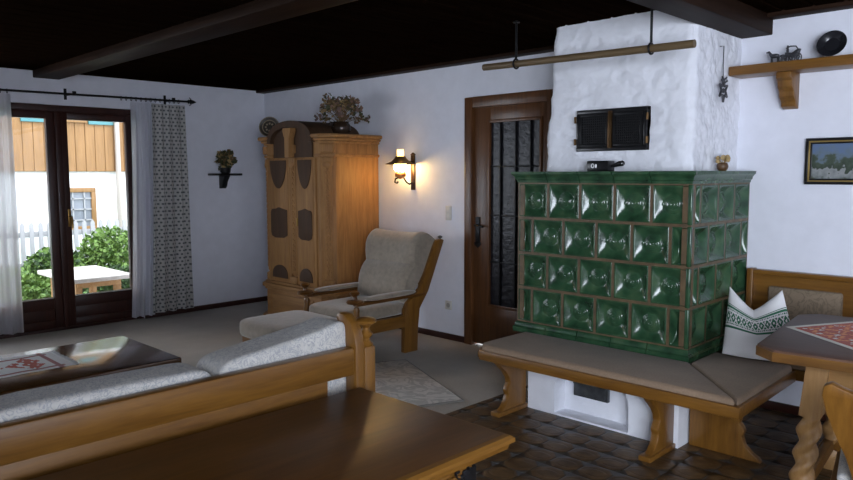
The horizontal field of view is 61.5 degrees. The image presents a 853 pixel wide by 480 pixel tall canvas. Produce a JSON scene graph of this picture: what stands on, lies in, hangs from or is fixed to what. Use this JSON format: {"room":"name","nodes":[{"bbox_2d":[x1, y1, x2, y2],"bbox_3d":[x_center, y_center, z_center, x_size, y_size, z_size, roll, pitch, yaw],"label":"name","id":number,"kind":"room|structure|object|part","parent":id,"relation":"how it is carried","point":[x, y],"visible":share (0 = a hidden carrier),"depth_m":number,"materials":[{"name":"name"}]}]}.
{"room":"traditional dwelling","nodes":[
{"label":"traditional dwelling","id":0,"kind":"room"},
{"bbox_2d":[0,67,267,317],"bbox_3d":[-3.916,-0.429,6.629,0.300,2.660,5.863,5,7,44],"label":"wall","id":1,"kind":"structure","parent":0,"point":[228,225],"depth_m":7.99,"materials":[{"name":"white paint"}]},
{"bbox_2d":[0,102,143,338],"bbox_3d":[-3.622,-0.196,6.810,0.154,2.160,1.800,5,7,44],"label":"door","id":2,"kind":"structure","parent":1,"relation":"in","point":[65,310],"depth_m":6.92,"materials":[{"name":"red wood"}]},
{"bbox_3d":[-3.438,-0.207,6.933,0.065,0.180,0.030,4,7,40],"label":"handle","id":3,"kind":"part","parent":2,"relation":"part of","materials":[{"name":"gold metal"}]},
{"bbox_2d":[0,88,195,105],"bbox_3d":[-3.505,-1.370,6.652,0.133,0.126,2.900,5,7,44],"label":"curtain rod","id":4,"kind":"object","parent":1,"relation":"attached to","point":[65,93],"visible":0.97,"depth_m":6.93,"materials":[{"name":"black metal"}]},
{"bbox_2d":[0,93,23,334],"bbox_3d":[-3.939,-0.203,6.253,0.059,2.164,0.660,5,7,44],"label":"sheer curtain","id":5,"kind":"object","parent":4,"relation":"hanging from","point":[11,307],"visible":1,"depth_m":6.45,"materials":[{"name":"white fabric"}]},
{"bbox_2d":[130,102,154,317],"bbox_3d":[-2.897,-0.296,7.306,0.059,2.179,0.297,5,7,44],"label":"sheer curtain","id":6,"kind":"object","parent":4,"relation":"hanging from","point":[141,113],"visible":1,"depth_m":7.30,"materials":[{"name":"white fabric"}]},
{"bbox_2d":[151,103,193,312],"bbox_3d":[-2.688,-0.325,7.500,0.054,2.159,0.450,5,7,44],"label":"patterned curtain","id":7,"kind":"object","parent":4,"relation":"hanging from","point":[172,256],"visible":1,"depth_m":7.51,"materials":[{"name":"grey fabric"}]},
{"bbox_2d":[33,0,356,79],"bbox_3d":[-1.644,-1.376,4.818,5.350,0.075,0.230,5,7,44],"label":"ceiling beam","id":8,"kind":"structure","parent":1,"relation":"attached to","point":[256,13],"depth_m":4.60,"materials":[{"name":"brown wood"}]},
{"bbox_2d":[145,296,267,318],"bbox_3d":[-3.799,0.878,6.638,0.016,0.055,5.463,5,7,44],"label":"baseboard","id":9,"kind":"structure","parent":1,"relation":"attached to","point":[264,298],"depth_m":8.03,"materials":[{"name":"red wood"}]},
{"bbox_2d":[208,173,241,187],"bbox_3d":[-2.240,-0.658,7.985,0.158,0.167,0.340,5,7,44],"label":"shelf","id":10,"kind":"object","parent":1,"relation":"attached to","point":[223,177],"visible":1,"depth_m":7.96,"materials":[{"name":"black paint"}]},
{"bbox_2d":[215,149,237,172],"bbox_3d":[-2.226,-0.874,7.962,0.222,0.267,0.281,5,7,44],"label":"potted plant","id":11,"kind":"object","parent":10,"relation":"on","point":[225,159],"visible":1,"depth_m":7.93,"materials":[{"name":"yellow plant"}]},
{"bbox_3d":[-2.237,-0.773,7.972,0.132,0.065,0.132,5,7,44],"label":"pot","id":12,"kind":"part","parent":11,"relation":"part of","materials":[{"name":"black ceramic"}]},
{"bbox_2d":[0,301,527,413],"bbox_3d":[-2.376,1.089,5.250,4.610,0.120,5.863,5,7,44],"label":"floor","id":13,"kind":"structure","parent":0,"point":[190,336],"depth_m":6.39,"materials":[{"name":"grey carpet"}]},
{"bbox_2d":[0,336,181,395],"bbox_3d":[-2.084,0.914,3.737,0.770,0.505,1.350,5,7,44],"label":"coffee table","id":14,"kind":"object","parent":13,"relation":"on","point":[113,355],"visible":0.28,"depth_m":3.86,"materials":[{"name":"brown wood"}]},
{"bbox_2d":[0,350,78,377],"bbox_3d":[-2.253,0.667,3.643,0.401,0.007,0.807,5,7,44],"label":"table runner","id":15,"kind":"object","parent":14,"relation":"on","point":[9,367],"visible":1,"depth_m":3.79,"materials":[{"name":"white fabric"}]},
{"bbox_2d":[239,310,337,341],"bbox_3d":[-1.057,0.797,5.628,0.654,0.385,0.619,5,7,44],"label":"footstool","id":16,"kind":"object","parent":13,"relation":"on","point":[250,328],"visible":0.37,"depth_m":5.52,"materials":[{"name":"fabric"}]},
{"bbox_3d":[-1.048,0.787,5.632,0.590,0.065,0.550,5,7,44],"label":"frame","id":17,"kind":"part","parent":16,"relation":"part of","materials":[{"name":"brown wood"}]},
{"bbox_2d":[258,121,381,314],"bbox_3d":[-1.107,-0.164,7.200,1.215,2.010,0.720,5,7,44],"label":"wardrobe","id":18,"kind":"object","parent":13,"relation":"on","point":[322,185],"visible":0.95,"depth_m":6.85,"materials":[{"name":"brown wood"}]},
{"bbox_3d":[-1.427,-0.951,7.457,0.302,0.212,0.700,5,7,44],"label":"cornice","id":19,"kind":"part","parent":18,"relation":"part of","materials":[{"name":"brown wood"}]},
{"bbox_2d":[259,117,278,136],"bbox_3d":[-1.597,-1.146,7.283,0.163,0.214,0.149,5,7,44],"label":"plate","id":20,"kind":"object","parent":18,"relation":"on","point":[267,123],"visible":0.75,"depth_m":7.29,"materials":[{"name":"grey ceramic"}]},
{"bbox_3d":[-1.465,-0.647,7.084,0.278,0.274,0.013,5,7,44],"label":"door panel","id":21,"kind":"part","parent":18,"relation":"part of","materials":[{"name":"brown wood"}]},
{"bbox_3d":[-1.464,-0.173,7.127,0.278,0.305,0.014,5,7,44],"label":"door panel","id":22,"kind":"part","parent":18,"relation":"part of","materials":[{"name":"brown wood"}]},
{"bbox_3d":[-1.452,-0.195,7.138,0.368,1.215,0.029,5,7,44],"label":"door","id":23,"kind":"part","parent":18,"relation":"part of","materials":[{"name":"brown wood"}]},
{"bbox_3d":[-1.462,0.312,7.172,0.263,0.130,0.013,5,7,44],"label":"door panel","id":24,"kind":"part","parent":18,"relation":"part of","materials":[{"name":"brown wood"}]},
{"bbox_3d":[-1.118,-0.961,7.075,0.630,0.300,0.505,5,7,44],"label":"arch panel","id":25,"kind":"part","parent":18,"relation":"part of","materials":[{"name":"brown wood"}]},
{"bbox_3d":[-1.087,0.651,7.293,1.125,0.310,0.670,5,7,44],"label":"drawer","id":26,"kind":"part","parent":18,"relation":"part of","materials":[{"name":"brown wood"}]},
{"bbox_3d":[-1.154,-0.620,6.778,0.218,0.274,0.013,5,7,44],"label":"door panel","id":27,"kind":"part","parent":18,"relation":"part of","materials":[{"name":"brown wood"}]},
{"bbox_3d":[-1.153,-0.146,6.821,0.218,0.304,0.014,5,7,44],"label":"door panel","id":28,"kind":"part","parent":18,"relation":"part of","materials":[{"name":"brown wood"}]},
{"bbox_3d":[-1.151,0.339,6.866,0.206,0.130,0.013,5,7,44],"label":"door panel","id":29,"kind":"part","parent":18,"relation":"part of","materials":[{"name":"brown wood"}]},
{"bbox_3d":[-1.141,-0.167,6.832,0.308,1.215,0.029,5,7,44],"label":"door","id":30,"kind":"part","parent":18,"relation":"part of","materials":[{"name":"brown wood"}]},
{"bbox_3d":[-1.094,0.624,7.284,1.195,0.425,0.690,5,7,44],"label":"moulding","id":31,"kind":"part","parent":18,"relation":"part of","materials":[{"name":"brown wood"}]},
{"bbox_3d":[-1.117,-1.055,7.068,0.730,0.210,0.600,5,7,44],"label":"arch moulding","id":32,"kind":"part","parent":18,"relation":"part of","materials":[{"name":"brown wood"}]},
{"bbox_2d":[314,93,370,133],"bbox_3d":[-0.841,-1.210,6.894,0.544,0.403,0.445,5,7,44],"label":"flower vase","id":33,"kind":"object","parent":18,"relation":"on","point":[341,126],"visible":0.99,"depth_m":6.80,"materials":[{"name":"brown"}]},
{"bbox_3d":[-0.822,-1.071,6.853,0.200,0.135,0.189,-2,5,-15],"label":"pot","id":34,"kind":"part","parent":33,"relation":"part of","materials":[{"name":"brown ceramic"}]},
{"bbox_3d":[-0.756,-0.892,6.798,0.242,0.212,0.700,5,7,44],"label":"cornice","id":35,"kind":"part","parent":18,"relation":"part of","materials":[{"name":"brown wood"}]},
{"bbox_2d":[297,228,443,352],"bbox_3d":[-0.471,0.433,6.178,0.795,1.005,1.063,5,7,44],"label":"armchair","id":36,"kind":"object","parent":13,"relation":"on","point":[396,262],"visible":0.88,"depth_m":6.11,"materials":[{"name":"beige fabric"}]},
{"bbox_3d":[-1.028,0.411,6.077,0.140,0.104,0.140,5,7,44],"label":"arm knob","id":37,"kind":"part","parent":36,"relation":"part of","materials":[{"name":"brown wood"}]},
{"bbox_3d":[-1.017,0.717,6.116,0.068,0.455,0.067,5,7,44],"label":"leg","id":38,"kind":"part","parent":36,"relation":"part of","materials":[{"name":"brown wood"}]},
{"bbox_3d":[-0.761,0.445,6.352,0.056,0.028,0.760,5,7,44],"label":"arm","id":39,"kind":"part","parent":36,"relation":"part of","materials":[{"name":"brown wood"}]},
{"bbox_3d":[-0.562,0.452,5.619,0.140,0.104,0.140,5,7,44],"label":"arm knob","id":40,"kind":"part","parent":36,"relation":"part of","materials":[{"name":"brown wood"}]},
{"bbox_2d":[309,295,403,318],"bbox_3d":[-0.584,0.581,6.076,0.594,0.130,0.679,5,7,44],"label":"seat cushion","id":41,"kind":"object","parent":36,"relation":"on","point":[331,308],"depth_m":5.91,"materials":[{"name":"beige fabric"}]},
{"bbox_3d":[-0.550,0.758,5.658,0.068,0.455,0.067,5,7,44],"label":"leg","id":42,"kind":"part","parent":36,"relation":"part of","materials":[{"name":"brown wood"}]},
{"bbox_3d":[-0.364,0.698,5.842,0.036,0.100,0.520,5,7,44],"label":"rail","id":43,"kind":"part","parent":36,"relation":"part of","materials":[{"name":"brown wood"}]},
{"bbox_3d":[-0.295,0.486,5.894,0.056,0.028,0.760,5,7,44],"label":"arm","id":44,"kind":"part","parent":36,"relation":"part of","materials":[{"name":"brown wood"}]},
{"bbox_2d":[357,228,434,303],"bbox_3d":[-0.280,0.217,6.354,0.630,0.607,0.400,5,7,44],"label":"cushion","id":45,"kind":"object","parent":36,"relation":"on","point":[395,261],"depth_m":6.19,"materials":[{"name":"beige fabric"}]},
{"bbox_3d":[-0.032,0.469,6.160,0.050,0.935,0.478,5,7,44],"label":"leg","id":46,"kind":"part","parent":36,"relation":"part of","materials":[{"name":"brown wood"}]},
{"bbox_2d":[375,359,463,406],"bbox_3d":[-0.251,1.026,5.147,0.631,0.013,1.131,-2,6,-21],"label":"area rug","id":47,"kind":"object","parent":13,"relation":"on","point":[402,380],"visible":0.47,"depth_m":5.07,"materials":[{"name":"fabric"}]},
{"bbox_2d":[0,0,849,90],"bbox_3d":[-0.037,-1.289,2.708,10.700,0.150,5.563,5,7,44],"label":"ceiling","id":48,"kind":"structure","parent":0,"point":[359,37],"depth_m":4.89,"materials":[{"name":"brown wood"}]},
{"bbox_2d":[482,9,696,70],"bbox_3d":[0.888,-1.196,4.224,1.431,0.319,0.069,5,7,44],"label":"pole","id":49,"kind":"object","parent":48,"relation":"hanging from","point":[686,44],"visible":1,"depth_m":4.13,"materials":[{"name":"brown wood"}]},
{"bbox_2d":[264,9,852,406],"bbox_3d":[2.025,-0.274,4.757,10.800,2.660,0.200,5,7,44],"label":"wall","id":50,"kind":"structure","parent":0,"point":[794,225],"depth_m":4.60,"materials":[{"name":"white paint"}]},
{"bbox_2d":[386,149,415,189],"bbox_3d":[-0.240,-0.648,6.628,0.280,0.375,0.280,5,7,44],"label":"wall lamp","id":51,"kind":"object","parent":50,"relation":"attached to","point":[400,162],"visible":1,"depth_m":6.59,"materials":[{"name":"white glass"}]},
{"bbox_3d":[-0.241,-0.735,6.620,0.280,0.075,0.280,5,7,44],"label":"lamp shade","id":52,"kind":"part","parent":51,"relation":"part of","materials":[{"name":"gold metal"}]},
{"bbox_3d":[-0.240,-0.673,6.626,0.128,0.080,0.128,5,7,44],"label":"globe","id":53,"kind":"part","parent":51,"relation":"part of","materials":[{"name":"beige glass"}]},
{"bbox_3d":[-0.240,-0.600,6.632,0.104,0.067,0.104,5,7,44],"label":"burner","id":54,"kind":"part","parent":51,"relation":"part of","materials":[{"name":"orange metal"}]},
{"bbox_3d":[-0.212,-0.553,6.652,0.196,0.085,0.023,-3,6,-27],"label":"arm","id":55,"kind":"part","parent":51,"relation":"part of","materials":[{"name":"black metal"}]},
{"bbox_3d":[-0.126,-0.642,6.695,0.067,0.349,0.016,5,7,44],"label":"wall plate","id":56,"kind":"part","parent":51,"relation":"part of","materials":[{"name":"brown wood"}]},
{"bbox_2d":[445,300,451,309],"bbox_3d":[0.199,0.590,6.495,0.080,0.080,0.012,5,7,44],"label":"power socket","id":57,"kind":"object","parent":50,"relation":"attached to","point":[448,304],"visible":1,"depth_m":6.49,"materials":[{"name":"grey plastic"}]},
{"bbox_2d":[446,206,451,219],"bbox_3d":[0.196,-0.241,6.418,0.070,0.130,0.014,5,7,44],"label":"light switch","id":58,"kind":"object","parent":50,"relation":"attached to","point":[448,208],"visible":1,"depth_m":6.40,"materials":[{"name":"grey plastic"}]},
{"bbox_2d":[464,89,552,344],"bbox_3d":[0.697,-0.127,5.970,0.940,2.152,0.164,5,7,44],"label":"door","id":59,"kind":"structure","parent":50,"relation":"in","point":[507,133],"depth_m":6.06,"materials":[{"name":"brown wood"}]},
{"bbox_3d":[0.447,-0.062,6.153,0.136,0.270,0.064,5,7,44],"label":"handle","id":60,"kind":"part","parent":59,"relation":"part of","materials":[{"name":"black metal"}]},
{"bbox_3d":[0.735,-0.202,5.927,0.515,1.550,0.010,5,7,44],"label":"glass pane","id":61,"kind":"part","parent":59,"relation":"part of","materials":[{"name":"grey glass"}]},
{"bbox_2d":[256,0,852,93],"bbox_3d":[1.842,-1.388,4.614,10.600,0.035,0.110,5,7,44],"label":"trim","id":62,"kind":"structure","parent":50,"relation":"attached to","point":[846,4],"depth_m":5.92,"materials":[{"name":"brown wood"}]},
{"bbox_2d":[399,327,825,420],"bbox_3d":[1.882,1.024,4.870,10.600,0.055,0.016,5,7,44],"label":"baseboard","id":63,"kind":"structure","parent":50,"relation":"attached to","point":[777,406],"depth_m":4.58,"materials":[{"name":"red wood"}]},
{"bbox_2d":[627,0,772,38],"bbox_3d":[0.147,-1.146,2.540,0.195,0.125,5.463,5,7,44],"label":"ceiling beam","id":64,"kind":"structure","parent":50,"relation":"attached to","point":[735,18],"depth_m":3.97,"materials":[{"name":"brown wood"}]},
{"bbox_2d":[729,54,852,109],"bbox_3d":[2.513,-0.891,3.933,1.630,0.267,0.195,5,7,44],"label":"wall shelf","id":65,"kind":"object","parent":50,"relation":"attached to","point":[787,73],"visible":1,"depth_m":4.25,"materials":[{"name":"brown wood"}]},
{"bbox_2d":[766,45,801,61],"bbox_3d":[2.131,-1.106,4.280,0.197,0.104,0.046,5,7,44],"label":"figurine","id":66,"kind":"object","parent":65,"relation":"on","point":[796,53],"visible":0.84,"depth_m":4.25,"materials":[{"name":"grey metal"}]},
{"bbox_2d":[816,30,846,55],"bbox_3d":[2.304,-1.118,4.076,0.156,0.149,0.056,5,7,44],"label":"plate","id":67,"kind":"object","parent":65,"relation":"on","point":[830,43],"visible":1,"depth_m":4.08,"materials":[{"name":"black ceramic"}]},
{"bbox_2d":[804,137,852,184],"bbox_3d":[2.480,-0.456,4.126,0.552,0.275,0.024,5,7,44],"label":"landscape painting","id":68,"kind":"object","parent":50,"relation":"attached to","point":[828,161],"visible":1,"depth_m":4.23,"materials":[{"name":"black paint"}]},
{"bbox_2d":[445,385,832,479],"bbox_3d":[1.577,1.435,1.370,6.490,0.120,5.863,5,7,44],"label":"floor","id":69,"kind":"structure","parent":0,"point":[546,446],"depth_m":3.84,"materials":[{"name":"brown tile"}]},
{"bbox_2d":[0,311,376,479],"bbox_3d":[-1.283,0.810,2.345,0.895,0.964,2.250,5,7,44],"label":"sofa","id":70,"kind":"object","parent":69,"relation":"on","point":[45,430],"visible":0.59,"depth_m":2.27,"materials":[{"name":"brown wood"}]},
{"bbox_2d":[0,363,210,422],"bbox_3d":[-1.027,0.656,2.203,0.205,0.454,0.735,5,7,44],"label":"cushion","id":71,"kind":"object","parent":70,"relation":"on","point":[17,405],"depth_m":2.13,"materials":[{"name":"grey fabric"}]},
{"bbox_3d":[-1.040,0.742,2.017,0.020,0.318,1.900,5,7,44],"label":"panel","id":72,"kind":"part","parent":70,"relation":"part of","materials":[{"name":"brown wood"}]},
{"bbox_3d":[-0.997,0.530,2.035,0.050,0.107,2.015,5,7,44],"label":"rail","id":73,"kind":"part","parent":70,"relation":"part of","materials":[{"name":"brown wood"}]},
{"bbox_2d":[196,317,345,395],"bbox_3d":[-0.565,0.581,2.667,0.205,0.516,0.560,5,7,44],"label":"cushion","id":74,"kind":"object","parent":70,"relation":"on","point":[315,335],"depth_m":2.61,"materials":[{"name":"grey fabric"}]},
{"bbox_3d":[-0.295,0.763,2.814,0.124,0.964,0.045,5,7,44],"label":"post","id":75,"kind":"part","parent":70,"relation":"part of","materials":[{"name":"brown wood"}]},
{"bbox_2d":[30,387,514,479],"bbox_3d":[-0.674,0.991,1.794,0.725,0.700,1.965,5,7,44],"label":"table","id":76,"kind":"object","parent":69,"relation":"on","point":[359,433],"visible":1,"depth_m":2.11,"materials":[{"name":"brown wood"}]},
{"bbox_3d":[-0.675,0.665,1.764,0.725,0.045,1.965,5,7,44],"label":"lid moulding","id":77,"kind":"part","parent":76,"relation":"part of","materials":[{"name":"brown wood"}]},
{"bbox_3d":[-0.382,0.974,1.648,0.017,0.480,1.370,5,7,44],"label":"panel","id":78,"kind":"part","parent":76,"relation":"part of","materials":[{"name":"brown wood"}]},
{"bbox_2d":[511,171,755,448],"bbox_3d":[1.277,0.312,4.671,1.293,1.512,1.045,5,7,44],"label":"stove","id":79,"kind":"object","parent":69,"relation":"on","point":[643,262],"visible":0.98,"depth_m":4.35,"materials":[{"name":"green tile"}]},
{"bbox_3d":[1.001,0.888,4.389,0.240,0.180,0.070,5,7,44],"label":"ash door","id":80,"kind":"part","parent":79,"relation":"part of","materials":[{"name":"grey metal"}]},
{"bbox_2d":[587,160,624,170],"bbox_3d":[1.106,-0.454,4.402,0.235,0.065,0.084,5,7,44],"label":"box","id":81,"kind":"object","parent":79,"relation":"on","point":[591,165],"visible":0.98,"depth_m":4.38,"materials":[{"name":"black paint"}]},
{"bbox_3d":[1.159,-0.461,4.351,0.089,0.043,0.034,5,7,44],"label":"handle","id":82,"kind":"part","parent":81,"relation":"part of","materials":[{"name":"black paint"}]},
{"bbox_3d":[1.325,-0.411,4.671,1.273,0.072,0.876,5,7,44],"label":"cornice","id":83,"kind":"part","parent":79,"relation":"part of","materials":[{"name":"green ceramic"}]},
{"bbox_2d":[547,10,741,171],"bbox_3d":[1.380,-0.929,4.679,1.047,0.958,0.728,5,7,44],"label":"hood","id":84,"kind":"object","parent":79,"relation":"on","point":[663,110],"visible":0.93,"depth_m":4.38,"materials":[{"name":"white paint"}]},
{"bbox_3d":[1.057,-0.692,4.528,0.205,0.208,0.010,5,7,44],"label":"grille door","id":85,"kind":"part","parent":84,"relation":"part of","materials":[{"name":"black metal"}]},
{"bbox_3d":[1.139,-0.684,4.445,0.026,0.230,0.025,5,7,44],"label":"post","id":86,"kind":"part","parent":84,"relation":"part of","materials":[{"name":"brown metal"}]},
{"bbox_3d":[1.161,-0.687,4.469,0.490,0.260,0.060,5,7,44],"label":"vent frame","id":87,"kind":"part","parent":84,"relation":"part of","materials":[{"name":"black paint"}]},
{"bbox_3d":[1.223,-0.677,4.366,0.203,0.208,0.010,5,7,44],"label":"grille door","id":88,"kind":"part","parent":84,"relation":"part of","materials":[{"name":"black metal"}]},
{"bbox_2d":[718,46,727,102],"bbox_3d":[1.791,-0.998,4.323,0.029,0.333,0.118,5,7,44],"label":"star ornament","id":89,"kind":"object","parent":84,"relation":"hanging from","point":[722,90],"visible":1,"depth_m":4.31,"materials":[{"name":"black metal"}]},
{"bbox_2d":[715,155,730,170],"bbox_3d":[1.792,-0.465,4.315,0.112,0.098,0.074,-2,6,-19],"label":"flower pot","id":90,"kind":"object","parent":79,"relation":"on","point":[722,166],"visible":0.99,"depth_m":4.29,"materials":[{"name":"brown"}]},
{"bbox_3d":[1.782,-0.441,4.315,0.068,0.050,0.068,5,7,44],"label":"pot","id":91,"kind":"part","parent":90,"relation":"part of","materials":[{"name":"brown ceramic"}]},
{"bbox_2d":[478,332,795,462],"bbox_3d":[1.172,0.890,4.220,1.630,0.446,0.850,5,7,44],"label":"bench","id":92,"kind":"object","parent":69,"relation":"on","point":[718,390],"visible":1,"depth_m":3.88,"materials":[{"name":"brown wood"}]},
{"bbox_3d":[0.529,0.910,4.532,0.044,0.352,0.277,5,7,44],"label":"leg","id":93,"kind":"part","parent":92,"relation":"part of","materials":[{"name":"brown wood"}]},
{"bbox_2d":[482,332,733,404],"bbox_3d":[1.051,0.702,4.094,1.586,0.048,0.497,5,7,44],"label":"seat cushion","id":94,"kind":"object","parent":92,"relation":"on","point":[697,383],"depth_m":3.94,"materials":[{"name":"beige fabric"}]},
{"bbox_3d":[1.171,0.731,4.206,1.630,0.060,0.850,5,7,44],"label":"seat frame","id":95,"kind":"part","parent":92,"relation":"part of","materials":[{"name":"brown wood"}]},
{"bbox_3d":[1.241,0.972,3.833,0.044,0.352,0.277,5,7,44],"label":"leg","id":96,"kind":"part","parent":92,"relation":"part of","materials":[{"name":"brown wood"}]},
{"bbox_3d":[1.604,0.971,3.842,0.385,0.352,0.040,5,7,44],"label":"leg","id":97,"kind":"part","parent":92,"relation":"part of","materials":[{"name":"brown wood"}]},
{"bbox_2d":[691,353,791,404],"bbox_3d":[1.587,0.727,3.808,0.452,0.048,0.811,5,7,44],"label":"seat cushion","id":98,"kind":"object","parent":92,"relation":"on","point":[721,378],"depth_m":3.71,"materials":[{"name":"beige fabric"}]},
{"bbox_2d":[722,287,789,360],"bbox_3d":[1.918,0.480,4.088,0.400,0.378,0.209,3,6,30],"label":"embroidered pillow","id":99,"kind":"object","parent":92,"relation":"on","point":[745,327],"visible":0.77,"depth_m":4.07,"materials":[{"name":"white fabric"}]},
{"bbox_2d":[746,267,852,381],"bbox_3d":[2.837,0.720,3.540,2.618,0.900,0.505,5,7,44],"label":"bench","id":100,"kind":"object","parent":69,"relation":"on","point":[804,293],"visible":0.45,"depth_m":4.31,"materials":[{"name":"brown wood"}]},
{"bbox_3d":[2.069,0.625,4.594,0.038,0.900,0.075,5,7,44],"label":"post","id":101,"kind":"part","parent":100,"relation":"part of","materials":[{"name":"brown wood"}]},
{"bbox_2d":[757,359,805,370],"bbox_3d":[2.821,0.744,3.498,2.580,0.036,0.420,5,7,44],"label":"seat cushion","id":102,"kind":"object","parent":100,"relation":"on","point":[794,367],"depth_m":3.97,"materials":[{"name":"beige fabric"}]},
{"bbox_3d":[2.835,0.790,3.517,2.580,0.060,0.460,5,7,44],"label":"seat","id":103,"kind":"part","parent":100,"relation":"part of","materials":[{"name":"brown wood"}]},
{"bbox_3d":[2.992,0.498,3.676,2.615,0.475,0.065,5,7,44],"label":"backrest","id":104,"kind":"part","parent":100,"relation":"part of","materials":[{"name":"brown wood"}]},
{"bbox_3d":[2.280,0.447,4.333,0.415,0.300,0.035,5,7,44],"label":"panel","id":105,"kind":"part","parent":100,"relation":"part of","materials":[{"name":"brown fabric"}]},
{"bbox_2d":[756,314,852,479],"bbox_3d":[2.291,0.841,2.975,1.556,0.765,0.984,4,7,38],"label":"dining table","id":106,"kind":"object","parent":69,"relation":"on","point":[825,361],"visible":0.68,"depth_m":3.04,"materials":[{"name":"brown wood"}]},
{"bbox_3d":[1.629,0.859,3.067,0.144,0.716,0.161,4,7,38],"label":"leg","id":107,"kind":"part","parent":106,"relation":"part of","materials":[{"name":"brown wood"}]},
{"bbox_2d":[787,321,852,349],"bbox_3d":[2.051,0.434,3.217,0.779,0.001,0.931,5,7,44],"label":"mat","id":108,"kind":"object","parent":106,"relation":"on","point":[839,333],"visible":1,"depth_m":3.33,"materials":[{"name":"red fabric"}]},
{"bbox_3d":[2.056,0.809,3.600,0.144,0.716,0.161,4,7,38],"label":"leg","id":109,"kind":"part","parent":106,"relation":"part of","materials":[{"name":"brown wood"}]},
{"bbox_2d":[822,381,852,479],"bbox_3d":[1.613,0.867,2.428,0.478,0.824,0.500,4,7,40],"label":"dining chair","id":110,"kind":"object","parent":69,"relation":"on","point":[837,399],"visible":1,"depth_m":2.34,"materials":[{"name":"brown wood"}]},
{"bbox_3d":[1.622,0.852,2.438,0.478,0.035,0.420,4,7,40],"label":"seat","id":111,"kind":"part","parent":110,"relation":"part of","materials":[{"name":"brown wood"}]},
{"label":"outside","id":112,"kind":"structure","parent":0,"visible":0},
{"bbox_3d":[-6.565,0.602,13.606,7.700,0.120,18.000,5,7,44],"label":"ground","id":113,"kind":"structure","parent":112,"visible":0},
{"bbox_2d":[12,117,126,264],"bbox_3d":[-6.829,-2.850,14.244,4.800,6.700,15.000,5,7,44],"label":"neighbouring house","id":114,"kind":"structure","parent":113,"relation":"on","point":[95,148],"depth_m":12.80,"materials":[{"name":"white paint"}]},
{"bbox_2d":[20,118,43,121],"bbox_3d":[-6.658,-2.555,12.128,0.040,1.100,0.440,5,7,44],"label":"shutter","id":115,"kind":"object","parent":114,"relation":"hanging from","point":[21,119],"depth_m":12.12,"materials":[{"name":"teal"}]},
{"bbox_3d":[-6.323,-0.545,12.806,0.020,0.630,0.660,5,7,44],"label":"pane","id":116,"kind":"part","parent":114,"relation":"part of","materials":[{"name":"grey glass"}]},
{"bbox_2d":[88,121,113,124],"bbox_3d":[-5.886,-2.629,12.908,0.040,1.100,0.440,5,7,44],"label":"shutter","id":117,"kind":"object","parent":114,"relation":"hanging from","point":[89,122],"depth_m":12.92,"materials":[{"name":"teal"}]},
{"bbox_2d":[19,212,127,266],"bbox_3d":[-5.298,0.133,11.250,0.140,1.200,5.500,5,7,44],"label":"picket fence","id":118,"kind":"object","parent":113,"relation":"on","point":[76,232],"visible":0.12,"depth_m":10.74,"materials":[{"name":"grey paint"}]},
{"bbox_3d":[-5.688,0.167,10.891,0.090,1.200,0.100,5,7,44],"label":"post","id":119,"kind":"part","parent":118,"relation":"part of","materials":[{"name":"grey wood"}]},
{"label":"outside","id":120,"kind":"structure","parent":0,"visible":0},
{"bbox_3d":[-3.914,0.998,8.904,2.700,0.100,9.000,5,7,44],"label":"ground","id":121,"kind":"structure","parent":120,"visible":0},
{"bbox_2d":[21,266,50,300],"bbox_3d":[-5.080,0.652,8.835,0.960,0.671,0.871,5,7,44],"label":"bush","id":122,"kind":"object","parent":121,"relation":"on","point":[31,290],"visible":0.38,"depth_m":8.77,"materials":[{"name":"green plant"}]},
{"bbox_2d":[20,246,91,297],"bbox_3d":[-4.891,0.479,9.500,0.989,0.879,0.893,5,7,44],"label":"bush","id":123,"kind":"object","parent":121,"relation":"on","point":[38,256],"visible":0.16,"depth_m":9.30,"materials":[{"name":"green plant"}]},
{"bbox_2d":[37,265,128,296],"bbox_3d":[-3.881,0.688,8.180,1.120,0.650,0.660,5,7,44],"label":"table","id":124,"kind":"object","parent":121,"relation":"on","point":[91,277],"visible":0.43,"depth_m":7.95,"materials":[{"name":"grey wood"}]},
{"bbox_3d":[-3.772,0.747,7.781,0.070,0.605,0.070,5,7,44],"label":"leg","id":125,"kind":"part","parent":124,"relation":"part of","materials":[{"name":"brown wood"}]},
{"bbox_3d":[-3.990,0.674,8.582,0.070,0.605,0.070,5,7,44],"label":"leg","id":126,"kind":"part","parent":124,"relation":"part of","materials":[{"name":"brown wood"}]},
{"bbox_3d":[-3.477,0.719,8.079,0.070,0.605,0.070,5,7,44],"label":"leg","id":127,"kind":"part","parent":124,"relation":"part of","materials":[{"name":"brown wood"}]},
{"bbox_2d":[76,225,128,271],"bbox_3d":[-4.457,0.328,10.072,1.021,1.070,0.957,5,7,44],"label":"bush","id":128,"kind":"object","parent":121,"relation":"on","point":[106,247],"visible":0.51,"depth_m":9.86,"materials":[{"name":"green plant"}]},
{"bbox_2d":[86,263,129,292],"bbox_3d":[-4.059,0.608,9.380,0.793,0.641,0.798,5,7,44],"label":"bush","id":129,"kind":"object","parent":121,"relation":"on","point":[125,283],"visible":0.21,"depth_m":9.22,"materials":[{"name":"green plant"}]}
]}

